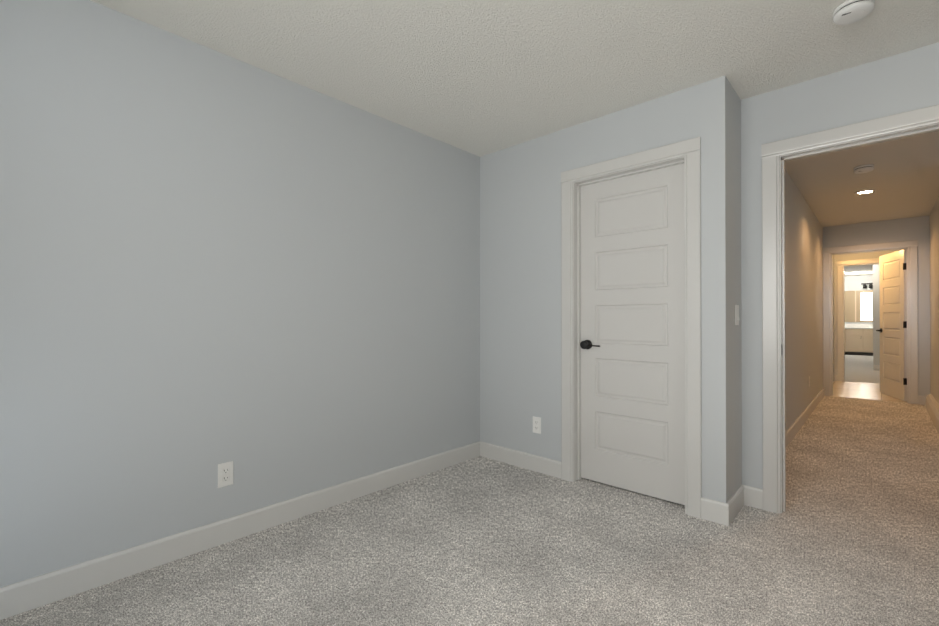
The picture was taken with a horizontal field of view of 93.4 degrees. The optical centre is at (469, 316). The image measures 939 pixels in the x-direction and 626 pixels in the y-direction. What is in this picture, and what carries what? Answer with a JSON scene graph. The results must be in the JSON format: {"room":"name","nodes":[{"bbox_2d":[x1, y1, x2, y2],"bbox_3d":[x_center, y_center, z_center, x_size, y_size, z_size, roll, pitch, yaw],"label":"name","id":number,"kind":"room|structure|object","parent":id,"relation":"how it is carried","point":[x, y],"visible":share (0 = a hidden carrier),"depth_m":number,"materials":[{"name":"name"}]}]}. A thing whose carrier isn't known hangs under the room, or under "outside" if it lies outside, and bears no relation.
{"room":"empty bedroom","nodes":[
{"label":"empty bedroom","id":0,"kind":"room"},
{"bbox_2d":[0,0,479,586],"bbox_3d":[-1.026,-0.091,2.511,0.115,2.440,4.939,0,0,43],"label":"wall","id":1,"kind":"structure","parent":0,"point":[262,280],"depth_m":2.13,"materials":[{"name":"grey paint"}]},
{"bbox_2d":[218,461,232,487],"bbox_3d":[-1.218,0.791,2.211,0.008,0.118,0.072,0,0,43],"label":"electrical outlet","id":2,"kind":"object","parent":1,"relation":"attached to","point":[225,474],"visible":1,"depth_m":2.21,"materials":[{"name":"white plastic"}]},
{"bbox_2d":[0,365,924,619],"bbox_3d":[5.144,1.092,6.864,2.974,0.115,19.500,0,0,43],"label":"baseboard","id":3,"kind":"structure","parent":1,"relation":"attached to","point":[35,592],"depth_m":2.34,"materials":[{"name":"white wood"}]},
{"bbox_2d":[0,396,938,625],"bbox_3d":[1.641,1.182,3.188,3.089,0.100,9.575,0,0,43],"label":"floor carpet","id":4,"kind":"object","parent":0,"point":[849,536],"depth_m":2.07,"materials":[{"name":"grey carpet"}]},
{"bbox_2d":[91,0,938,275],"bbox_3d":[5.578,-1.343,6.472,4.389,0.100,19.730,0,0,43],"label":"ceiling","id":5,"kind":"structure","parent":0,"point":[479,78],"depth_m":2.23,"materials":[{"name":"white paint"}]},
{"bbox_2d":[833,0,874,24],"bbox_3d":[1.628,-1.290,1.876,0.136,0.047,0.136,0,0,43],"label":"smoke detector","id":6,"kind":"object","parent":5,"relation":"attached to","point":[848,12],"visible":1,"depth_m":1.85,"materials":[{"name":"white plastic"}]},
{"bbox_2d":[853,164,873,173],"bbox_3d":[3.444,-1.281,3.864,0.136,0.047,0.136,0,0,43],"label":"smoke detector","id":7,"kind":"object","parent":5,"relation":"attached to","point":[861,169],"visible":1,"depth_m":3.83,"materials":[{"name":"white plastic"}]},
{"bbox_2d":[854,190,875,194],"bbox_3d":[4.138,-1.298,4.628,0.174,0.006,0.174,0,0,43],"label":"recessed light","id":8,"kind":"object","parent":5,"relation":"in","point":[863,192],"visible":0.98,"depth_m":4.63,"materials":[{"name":"white"}]},
{"bbox_2d":[480,83,702,496],"bbox_3d":[0.736,-0.088,3.093,1.670,2.440,0.115,0,0,43],"label":"wall","id":9,"kind":"structure","parent":0,"point":[520,285],"depth_m":3.21,"materials":[{"name":"grey paint"}]},
{"bbox_2d":[533,416,540,433],"bbox_3d":[0.491,0.795,3.233,0.072,0.118,0.008,0,0,43],"label":"outlet","id":10,"kind":"object","parent":9,"relation":"attached to","point":[536,424],"visible":1,"depth_m":3.23,"materials":[{"name":"white plastic"}]},
{"bbox_2d":[561,137,701,517],"bbox_3d":[1.016,0.098,2.831,0.748,2.065,0.115,0,0,43],"label":"door frame","id":11,"kind":"structure","parent":9,"relation":"attached to","point":[577,185],"depth_m":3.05,"materials":[{"name":"white wood"}]},
{"bbox_2d":[580,164,684,504],"bbox_3d":[1.041,0.104,2.858,0.708,2.030,0.175,0,0,43],"label":"closet door","id":12,"kind":"structure","parent":9,"relation":"in","point":[632,350],"depth_m":2.82,"materials":[{"name":"white wood"}]},
{"bbox_2d":[702,76,833,502],"bbox_3d":[3.914,-0.079,5.196,0.115,2.440,7.526,0,0,43],"label":"wall","id":13,"kind":"structure","parent":0,"point":[721,288],"depth_m":2.46,"materials":[{"name":"grey paint"}]},
{"bbox_2d":[735,305,739,324],"bbox_3d":[1.566,-0.008,2.581,0.012,0.118,0.072,0,0,43],"label":"light switch","id":14,"kind":"object","parent":13,"relation":"attached to","point":[737,319],"visible":1,"depth_m":2.57,"materials":[{"name":"white plastic"}]},
{"bbox_2d":[741,42,938,488],"bbox_3d":[2.076,-0.092,2.351,1.074,2.440,0.115,0,0,43],"label":"wall","id":15,"kind":"structure","parent":0,"point":[898,83],"depth_m":2.54,"materials":[{"name":"grey paint"}]},
{"bbox_2d":[761,104,938,513],"bbox_3d":[2.110,0.059,2.307,0.966,2.137,0.134,0,0,43],"label":"door frame","id":16,"kind":"structure","parent":15,"relation":"attached to","point":[772,153],"depth_m":2.54,"materials":[{"name":"white wood"}]},
{"bbox_2d":[844,275,872,323],"bbox_3d":[12.046,-0.039,13.845,2.384,2.440,0.115,0,0,43],"label":"wall","id":17,"kind":"structure","parent":0,"point":[852,283],"depth_m":13.75,"materials":[{"name":"grey paint"}]},
{"bbox_2d":[844,290,872,321],"bbox_3d":[12.010,-0.309,13.786,1.924,0.980,0.015,0,0,43],"label":"bathroom mirror","id":18,"kind":"object","parent":17,"relation":"attached to","point":[858,306],"visible":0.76,"depth_m":13.73,"materials":[{"name":"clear mirror"}]},
{"bbox_2d":[845,324,872,327],"bbox_3d":[12.008,0.291,13.781,2.044,0.100,0.020,0,0,43],"label":"backsplash","id":19,"kind":"structure","parent":17,"relation":"attached to","point":[846,325],"depth_m":13.64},
{"bbox_2d":[861,283,872,287],"bbox_3d":[12.195,-0.940,13.543,0.300,0.160,0.122,0,0,43],"label":"light","id":20,"kind":"object","parent":17,"relation":"attached to","point":[865,285],"visible":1,"depth_m":13.54,"materials":[{"name":"black metal"}]},
{"bbox_2d":[845,355,879,383],"bbox_3d":[9.641,1.216,10.612,3.274,0.100,8.115,0,0,43],"label":"floor","id":21,"kind":"structure","parent":0,"point":[858,368],"depth_m":9.47,"materials":[{"name":"grey tile"}]},
{"bbox_2d":[845,328,872,355],"bbox_3d":[11.813,0.780,13.570,2.024,0.800,0.592,0,0,43],"label":"bathroom vanity","id":22,"kind":"object","parent":21,"relation":"on","point":[858,339],"depth_m":13.30,"materials":[{"name":"beige wood"}]},
{"bbox_2d":[834,250,899,374],"bbox_3d":[6.472,-0.066,8.034,2.389,2.440,0.115,0,0,43],"label":"wall","id":23,"kind":"structure","parent":0,"point":[858,256],"depth_m":7.88,"materials":[{"name":"grey paint"}]},
{"bbox_2d":[837,258,878,381],"bbox_3d":[6.946,0.084,7.580,0.980,2.137,0.134,0,0,43],"label":"door frame","id":24,"kind":"structure","parent":23,"relation":"attached to","point":[840,302],"depth_m":7.83,"materials":[{"name":"white wood"}]},
{"bbox_2d":[833,381,906,402],"bbox_3d":[5.856,1.201,7.198,2.389,0.100,2.040,0,0,43],"label":"floor","id":25,"kind":"structure","parent":0,"point":[857,390],"depth_m":6.75,"materials":[{"name":"beige tile"}]},
{"bbox_2d":[873,264,879,364],"bbox_3d":[8.937,-0.059,9.360,0.589,2.440,0.115,0,0,43],"label":"wall","id":26,"kind":"structure","parent":0,"point":[876,322],"depth_m":9.48,"materials":[{"name":"grey paint"}]},
{"bbox_2d":[823,216,929,395],"bbox_3d":[5.563,-0.074,6.094,1.074,2.440,0.115,0,0,43],"label":"wall","id":27,"kind":"structure","parent":0,"point":[903,229],"depth_m":5.76,"materials":[{"name":"grey paint"}]},
{"bbox_2d":[823,240,917,403],"bbox_3d":[5.517,0.077,6.123,0.964,2.137,0.134,0,0,43],"label":"door frame","id":28,"kind":"structure","parent":27,"relation":"attached to","point":[912,245],"depth_m":5.91,"materials":[{"name":"white wood"}]},
{"bbox_2d":[876,249,906,400],"bbox_3d":[5.998,0.119,6.268,0.162,2.030,0.796,0,0,25],"label":"door","id":29,"kind":"structure","parent":27,"relation":"in","point":[893,324],"depth_m":6.21,"materials":[{"name":"white wood"}]},
{"bbox_2d":[929,196,938,404],"bbox_3d":[6.191,-0.075,5.895,0.115,2.440,19.500,0,0,43],"label":"wall","id":30,"kind":"structure","parent":0,"point":[934,293],"depth_m":5.17,"materials":[{"name":"grey paint"}]},
{"bbox_2d":[925,394,938,433],"bbox_3d":[5.088,1.052,4.833,0.058,0.175,1.844,0,0,43],"label":"baseboard","id":31,"kind":"structure","parent":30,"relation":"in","point":[931,406],"depth_m":4.87,"materials":[{"name":"white wood"}]}
]}

